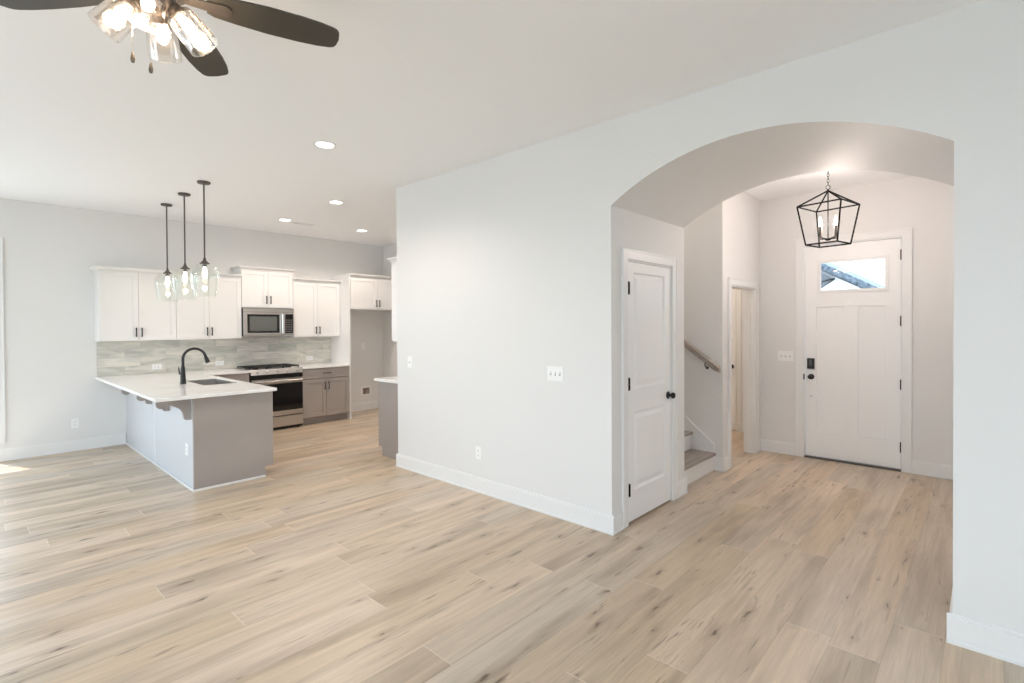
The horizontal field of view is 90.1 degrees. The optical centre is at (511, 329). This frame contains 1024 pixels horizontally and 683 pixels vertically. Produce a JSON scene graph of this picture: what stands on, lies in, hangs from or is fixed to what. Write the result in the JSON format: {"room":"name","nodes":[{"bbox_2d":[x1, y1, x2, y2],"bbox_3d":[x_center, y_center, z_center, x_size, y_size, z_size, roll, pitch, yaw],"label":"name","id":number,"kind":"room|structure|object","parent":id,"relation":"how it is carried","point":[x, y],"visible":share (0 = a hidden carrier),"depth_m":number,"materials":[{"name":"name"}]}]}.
{"room":"living room","nodes":[
{"label":"living room","id":0,"kind":"room"},
{"bbox_2d":[0,198,383,448],"bbox_3d":[-5.210,-0.012,6.773,0.120,3.050,8.270,0,1,43],"label":"wall","id":1,"kind":"structure","parent":0,"point":[49,251],"depth_m":6.46,"materials":[{"name":"white paint"}]},
{"bbox_2d":[0,238,5,443],"bbox_3d":[-6.583,0.137,5.191,0.022,2.380,2.020,0,1,43],"label":"trim","id":2,"kind":"structure","parent":1,"relation":"attached to","point":[2,361],"depth_m":5.91,"materials":[{"name":"white paint"}]},
{"bbox_2d":[71,418,78,428],"bbox_3d":[-5.474,1.174,6.400,0.008,0.118,0.075,0,1,43],"label":"wall outlet","id":3,"kind":"object","parent":1,"relation":"attached to","point":[74,422],"visible":1,"depth_m":6.40,"materials":[{"name":"white plastic"}]},
{"bbox_2d":[89,265,176,341],"bbox_3d":[-4.946,-0.326,6.694,0.372,0.937,0.866,0,1,43],"label":"upper cabinet","id":4,"kind":"object","parent":1,"relation":"attached to","point":[127,307],"visible":0.98,"depth_m":6.57,"materials":[{"name":"white paint"}]},
{"bbox_2d":[0,401,378,461],"bbox_3d":[-5.150,1.444,6.739,0.022,0.140,8.030,0,1,43],"label":"baseboard","id":5,"kind":"structure","parent":1,"relation":"attached to","point":[23,452],"depth_m":6.36,"materials":[{"name":"white paint"}]},
{"bbox_2d":[175,271,241,339],"bbox_3d":[-4.369,-0.335,7.316,0.372,0.937,0.828,0,1,43],"label":"upper cabinet","id":6,"kind":"object","parent":1,"relation":"attached to","point":[206,316],"visible":0.96,"depth_m":7.21,"materials":[{"name":"white paint"}]},
{"bbox_2d":[97,336,330,376],"bbox_3d":[-4.238,0.342,7.723,0.010,0.483,3.194,0,1,43],"label":"tile backsplash","id":7,"kind":"structure","parent":1,"relation":"attached to","point":[114,358],"depth_m":7.46,"materials":[{"name":"tile"}]},
{"bbox_2d":[152,364,161,369],"bbox_3d":[-4.879,0.509,7.019,0.008,0.072,0.116,0,1,43],"label":"wall outlet","id":8,"kind":"object","parent":7,"relation":"attached to","point":[154,366],"visible":1,"depth_m":7.02,"materials":[{"name":"white plastic"}]},
{"bbox_2d":[215,360,223,365],"bbox_3d":[-4.345,0.495,7.595,0.008,0.072,0.116,0,1,43],"label":"wall outlet","id":9,"kind":"object","parent":7,"relation":"attached to","point":[217,363],"visible":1,"depth_m":7.59,"materials":[{"name":"white plastic"}]},
{"bbox_2d":[231,266,296,308],"bbox_3d":[-3.828,-0.635,7.897,0.372,0.615,0.844,0,1,43],"label":"upper cabinet","id":10,"kind":"object","parent":1,"relation":"attached to","point":[261,287],"visible":0.98,"depth_m":7.77,"materials":[{"name":"white paint"}]},
{"bbox_2d":[241,308,293,335],"bbox_3d":[-3.804,-0.115,7.884,0.405,0.420,0.750,0,1,43],"label":"microwave oven","id":11,"kind":"object","parent":10,"relation":"attached to","point":[255,321],"visible":1,"depth_m":7.75,"materials":[{"name":"grey metal"}]},
{"bbox_2d":[285,278,340,336],"bbox_3d":[-3.295,-0.353,8.472,0.372,0.937,0.796,0,1,43],"label":"upper cabinet","id":12,"kind":"object","parent":1,"relation":"attached to","point":[316,303],"visible":0.98,"depth_m":8.36,"materials":[{"name":"white paint"}]},
{"bbox_2d":[332,273,391,310],"bbox_3d":[-2.544,-0.644,9.057,0.672,0.595,1.030,0,1,43],"label":"upper cabinet","id":13,"kind":"object","parent":1,"relation":"attached to","point":[367,292],"visible":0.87,"depth_m":8.76,"materials":[{"name":"white paint"}]},
{"bbox_2d":[361,386,370,395],"bbox_3d":[-2.677,1.123,9.394,0.030,0.160,0.194,0,1,43],"label":"water supply box","id":14,"kind":"object","parent":1,"relation":"attached to","point":[366,390],"visible":1,"depth_m":9.39,"materials":[{"name":"white plastic"}]},
{"bbox_2d":[0,0,983,245],"bbox_3d":[-0.273,-1.582,3.642,11.607,0.100,10.440,0,1,43],"label":"ceiling","id":15,"kind":"structure","parent":0,"point":[408,92],"depth_m":3.25,"materials":[{"name":"white paint"}]},
{"bbox_2d":[154,203,179,301],"bbox_3d":[-4.226,-0.943,6.261,0.266,1.188,0.266,0,1,43],"label":"pendant light","id":16,"kind":"object","parent":15,"relation":"hanging from","point":[167,272],"visible":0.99,"depth_m":6.25,"materials":[{"name":"clear glass"}]},
{"bbox_2d":[0,0,338,76],"bbox_3d":[-1.290,-1.233,1.869,1.217,0.550,1.268,0,1,43],"label":"ceiling fan","id":17,"kind":"object","parent":15,"relation":"hanging from","point":[170,17],"visible":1,"depth_m":2.04,"materials":[{"name":"brown wood"}]},
{"bbox_2d":[123,0,140,12],"bbox_3d":[-1.391,-1.205,1.879,0.056,0.068,0.065,0,1,43],"label":"socket","id":18,"kind":"object","parent":17,"relation":"attached to","point":[135,6],"depth_m":1.87,"materials":[{"name":"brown metal"}]},
{"bbox_2d":[151,14,168,23],"bbox_3d":[-1.353,-1.206,1.966,0.065,0.068,0.056,0,1,43],"label":"socket","id":19,"kind":"object","parent":17,"relation":"attached to","point":[155,17],"depth_m":1.95,"materials":[{"name":"brown metal"}]},
{"bbox_2d":[169,2,185,20],"bbox_3d":[-1.266,-1.206,1.927,0.056,0.068,0.065,0,1,43],"label":"socket","id":20,"kind":"object","parent":17,"relation":"attached to","point":[176,11],"depth_m":1.92,"materials":[{"name":"brown metal"}]},
{"bbox_2d":[171,192,198,299],"bbox_3d":[-3.691,-0.941,5.764,0.266,1.188,0.266,0,1,43],"label":"pendant light","id":21,"kind":"object","parent":15,"relation":"hanging from","point":[184,268],"visible":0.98,"depth_m":5.75,"materials":[{"name":"clear glass"}]},
{"bbox_2d":[190,180,219,296],"bbox_3d":[-3.189,-0.939,5.297,0.266,1.188,0.266,0,1,43],"label":"pendant light","id":22,"kind":"object","parent":15,"relation":"hanging from","point":[204,262],"visible":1,"depth_m":5.29,"materials":[{"name":"clear glass"}]},
{"bbox_2d":[292,222,313,225],"bbox_3d":[-3.065,-1.552,7.493,0.120,0.008,0.300,0,1,43],"label":"ceiling vent","id":23,"kind":"object","parent":15,"relation":"in","point":[299,223],"visible":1,"depth_m":7.47,"materials":[{"name":"white plastic"}]},
{"bbox_2d":[313,141,336,148],"bbox_3d":[-1.546,-1.527,4.221,0.184,0.005,0.184,0,1,43],"label":"recessed light","id":24,"kind":"object","parent":15,"relation":"in","point":[321,144],"visible":1,"depth_m":4.21,"materials":[{"name":"white plastic"}]},
{"bbox_2d":[328,200,343,203],"bbox_3d":[-2.132,-1.544,6.190,0.184,0.005,0.184,0,1,43],"label":"recessed light","id":25,"kind":"object","parent":15,"relation":"in","point":[330,201],"visible":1,"depth_m":6.20,"materials":[{"name":"white plastic"}]},
{"bbox_2d":[796,171,860,247],"bbox_3d":[2.879,-1.166,4.653,0.382,0.786,0.382,-1,1,-35],"label":"lantern chandelier","id":26,"kind":"object","parent":15,"relation":"hanging from","point":[819,228],"visible":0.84,"depth_m":4.64,"materials":[{"name":"black metal"}]},
{"bbox_2d":[0,408,1023,682],"bbox_3d":[-0.255,1.578,3.674,11.607,0.120,10.440,0,1,43],"label":"floor","id":27,"kind":"structure","parent":0,"point":[342,563],"depth_m":3.13,"materials":[{"name":"brown wood"}]},
{"bbox_2d":[121,389,272,491],"bbox_3d":[-3.888,1.073,5.960,2.928,0.882,1.036,0,1,43],"label":"base cabinet","id":28,"kind":"object","parent":27,"relation":"on","point":[229,439],"visible":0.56,"depth_m":5.12,"materials":[{"name":"grey paint"}]},
{"bbox_2d":[95,368,276,401],"bbox_3d":[-3.683,0.613,6.130,2.995,0.031,1.653,0,1,43],"label":"countertop","id":29,"kind":"structure","parent":28,"relation":"on","point":[155,387],"depth_m":5.50,"materials":[{"name":"white stone"}]},
{"bbox_2d":[178,347,209,383],"bbox_3d":[-3.581,0.399,5.768,0.084,0.402,0.308,0,1,43],"label":"kitchen faucet","id":30,"kind":"object","parent":29,"relation":"on","point":[182,373],"visible":1,"depth_m":5.68,"materials":[{"name":"black metal"}]},
{"bbox_2d":[188,379,232,384],"bbox_3d":[-3.485,0.720,5.912,0.740,0.225,0.330,0,1,43],"label":"sink","id":31,"kind":"object","parent":29,"relation":"in","point":[209,381],"visible":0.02,"depth_m":6.18,"materials":[{"name":"silver metal"}]},
{"bbox_2d":[185,443,187,455],"bbox_3d":[-3.158,1.161,4.956,0.070,0.115,0.008,0,1,43],"label":"wall outlet","id":32,"kind":"object","parent":28,"relation":"attached to","point":[186,444],"visible":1,"depth_m":4.95,"materials":[{"name":"white plastic"}]},
{"bbox_2d":[212,373,248,381],"bbox_3d":[-4.182,1.061,7.315,0.652,0.882,0.600,0,1,43],"label":"base cabinet","id":33,"kind":"object","parent":27,"relation":"on","point":[244,377],"visible":0.05,"depth_m":7.22,"materials":[{"name":"beige paint"}]},
{"bbox_2d":[235,363,302,429],"bbox_3d":[-3.686,1.020,7.792,0.692,0.950,0.750,0,1,43],"label":"gas range","id":34,"kind":"object","parent":27,"relation":"on","point":[287,378],"visible":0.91,"depth_m":7.67,"materials":[{"name":"grey metal"}]},
{"bbox_2d":[235,366,294,369],"bbox_3d":[-3.739,0.591,7.834,0.555,0.016,0.750,0,1,43],"label":"cooktop","id":35,"kind":"object","parent":34,"relation":"in","point":[241,367],"depth_m":7.66,"materials":[{"name":"black metal"}]},
{"bbox_2d":[302,366,349,424],"bbox_3d":[-3.182,1.045,8.390,0.652,0.882,0.793,0,1,43],"label":"base cabinet","id":36,"kind":"object","parent":27,"relation":"on","point":[325,390],"visible":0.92,"depth_m":8.19,"materials":[{"name":"grey paint"}]},
{"bbox_2d":[295,362,349,368],"bbox_3d":[-3.187,0.588,8.388,0.650,0.031,0.795,0,1,43],"label":"countertop","id":37,"kind":"structure","parent":36,"relation":"on","point":[329,364],"depth_m":8.26,"materials":[{"name":"white stone"}]},
{"bbox_2d":[330,276,350,418],"bbox_3d":[-2.917,0.294,8.695,0.625,2.375,0.024,0,1,43],"label":"panel","id":38,"kind":"object","parent":27,"relation":"on","point":[340,345],"visible":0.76,"depth_m":8.57,"materials":[{"name":"white paint"}]},
{"bbox_2d":[378,381,397,458],"bbox_3d":[-0.755,1.049,6.656,0.668,0.882,1.900,0,1,43],"label":"base cabinet","id":39,"kind":"object","parent":27,"relation":"on","point":[387,392],"visible":0.14,"depth_m":6.01,"materials":[{"name":"grey paint"}]},
{"bbox_2d":[374,376,397,383],"bbox_3d":[-0.731,0.591,6.683,0.675,0.031,2.018,0,1,43],"label":"countertop","id":40,"kind":"structure","parent":39,"relation":"on","point":[394,379],"depth_m":6.05,"materials":[{"name":"white stone"}]},
{"bbox_2d":[684,415,715,484],"bbox_3d":[0.926,0.514,5.910,2.515,1.950,0.926,0,1,43],"label":"staircase","id":41,"kind":"structure","parent":27,"relation":"on","point":[699,450],"depth_m":5.40,"materials":[{"name":"white paint"}]},
{"bbox_2d":[383,209,710,439],"bbox_3d":[-0.122,-0.848,7.587,6.222,4.650,0.132,0,1,43],"label":"wall","id":42,"kind":"structure","parent":0,"point":[697,234],"depth_m":5.54,"materials":[{"name":"white paint"}]},
{"bbox_2d":[684,338,720,372],"bbox_3d":[1.422,-0.328,6.005,2.040,1.542,0.095,0,1,43],"label":"handrail","id":43,"kind":"object","parent":42,"relation":"attached to","point":[687,345],"visible":0.34,"depth_m":5.41,"materials":[{"name":"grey wood"}]},
{"bbox_2d":[396,0,1023,633],"bbox_3d":[2.040,-0.017,3.389,7.865,3.050,1.235,0,1,43],"label":"wall","id":44,"kind":"structure","parent":0,"point":[509,264],"depth_m":3.78,"materials":[{"name":"white paint"}]},
{"bbox_2d":[408,356,411,367],"bbox_3d":[-1.095,0.344,5.455,0.075,0.118,0.014,0,1,43],"label":"light switch","id":45,"kind":"object","parent":44,"relation":"attached to","point":[409,357],"visible":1,"depth_m":5.45,"materials":[{"name":"white plastic"}]},
{"bbox_2d":[476,446,480,459],"bbox_3d":[-0.314,1.145,4.746,0.072,0.116,0.008,0,1,43],"label":"wall outlet","id":46,"kind":"object","parent":44,"relation":"attached to","point":[478,449],"visible":1,"depth_m":4.74,"materials":[{"name":"white plastic"}]},
{"bbox_2d":[547,366,563,381],"bbox_3d":[0.346,0.355,4.117,0.165,0.118,0.014,0,1,43],"label":"light switch","id":47,"kind":"object","parent":44,"relation":"attached to","point":[554,373],"visible":1,"depth_m":4.11,"materials":[{"name":"white plastic"}]},
{"bbox_2d":[621,247,677,528],"bbox_3d":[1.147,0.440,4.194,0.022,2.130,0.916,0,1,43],"label":"trim","id":48,"kind":"structure","parent":44,"relation":"attached to","point":[626,253],"depth_m":3.92,"materials":[{"name":"white paint"}]},
{"bbox_2d":[628,261,675,521],"bbox_3d":[1.147,0.480,4.191,0.102,2.022,0.736,0,1,43],"label":"door","id":49,"kind":"structure","parent":44,"relation":"in","point":[649,395],"depth_m":4.19,"materials":[{"name":"white paint"}]},
{"bbox_2d":[396,439,1023,666],"bbox_3d":[2.721,1.426,4.232,7.767,0.140,3.408,0,1,43],"label":"baseboard","id":50,"kind":"structure","parent":44,"relation":"attached to","point":[1006,645],"depth_m":4.14,"materials":[{"name":"white paint"}]},
{"bbox_2d":[711,192,760,457],"bbox_3d":[2.944,-0.051,6.231,0.120,3.050,2.302,0,1,43],"label":"wall","id":51,"kind":"structure","parent":0,"point":[735,222],"depth_m":5.43,"materials":[{"name":"white paint"}]},
{"bbox_2d":[728,277,758,467],"bbox_3d":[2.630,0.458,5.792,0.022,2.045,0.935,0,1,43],"label":"trim","id":52,"kind":"structure","parent":51,"relation":"attached to","point":[731,281],"depth_m":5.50,"materials":[{"name":"white paint"}]},
{"bbox_2d":[734,290,743,430],"bbox_3d":[2.853,-0.066,7.805,2.155,3.050,0.120,0,1,43],"label":"wall","id":53,"kind":"structure","parent":0,"point":[742,365],"depth_m":7.32,"materials":[{"name":"white paint"}]},
{"bbox_2d":[732,289,735,429],"bbox_3d":[2.912,0.428,7.613,0.805,2.036,0.091,0,1,43],"label":"door","id":54,"kind":"structure","parent":53,"relation":"in","point":[733,290],"depth_m":7.37,"materials":[{"name":"white paint"}]},
{"bbox_2d":[736,289,740,431],"bbox_3d":[2.937,0.395,7.640,0.945,2.130,0.017,0,1,43],"label":"trim","id":55,"kind":"structure","parent":53,"relation":"attached to","point":[738,291],"depth_m":7.34,"materials":[{"name":"white paint"}]},
{"bbox_2d":[760,176,953,464],"bbox_3d":[3.827,-0.049,5.604,2.028,3.050,0.140,0,1,43],"label":"wall","id":56,"kind":"structure","parent":0,"point":[924,205],"depth_m":5.31,"materials":[{"name":"white paint"}]},
{"bbox_2d":[778,351,792,360],"bbox_3d":[3.239,0.311,6.051,0.165,0.118,0.014,0,1,43],"label":"light switch","id":57,"kind":"object","parent":56,"relation":"attached to","point":[782,355],"visible":1,"depth_m":6.05,"materials":[{"name":"white plastic"}]},
{"bbox_2d":[803,238,901,468],"bbox_3d":[3.723,0.250,5.625,0.916,2.412,0.112,0,1,43],"label":"door","id":58,"kind":"structure","parent":56,"relation":"in","point":[853,336],"depth_m":5.61,"materials":[{"name":"white paint"}]},
{"bbox_2d":[804,455,900,471],"bbox_3d":[3.768,1.468,5.674,0.897,0.016,0.150,0,1,43],"label":"threshold","id":59,"kind":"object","parent":56,"relation":"attached to","point":[808,456],"depth_m":5.60,"materials":[{"name":"brown metal"}]},
{"bbox_2d":[795,227,911,473],"bbox_3d":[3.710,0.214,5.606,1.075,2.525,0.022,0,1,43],"label":"trim","id":60,"kind":"structure","parent":56,"relation":"attached to","point":[906,233],"depth_m":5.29,"materials":[{"name":"white paint"}]},
{"label":"outside","id":61,"kind":"structure","parent":0,"visible":0},
{"bbox_3d":[6.817,1.767,7.344,120.000,0.050,140.000,0,1,43],"label":"ground","id":62,"kind":"structure","parent":61,"visible":0},
{"bbox_2d":[821,263,884,289],"bbox_3d":[7.615,-1.078,17.740,11.000,5.420,8.420,0,1,43],"label":"neighbor house","id":63,"kind":"structure","parent":62,"relation":"on","point":[833,277],"depth_m":12.15,"materials":[{"name":"white"}]},
{"bbox_3d":[-0.399,-0.835,6.450,0.120,4.650,2.176,0,1,43],"label":"wall","id":64,"kind":"structure","parent":0,"visible":0},
{"bbox_2d":[386,257,396,341],"bbox_3d":[-0.631,-0.358,6.559,0.367,0.966,2.042,0,1,43],"label":"upper cabinet","id":65,"kind":"object","parent":64,"relation":"attached to","point":[393,260],"visible":0.11,"depth_m":5.90,"materials":[{"name":"white paint"}]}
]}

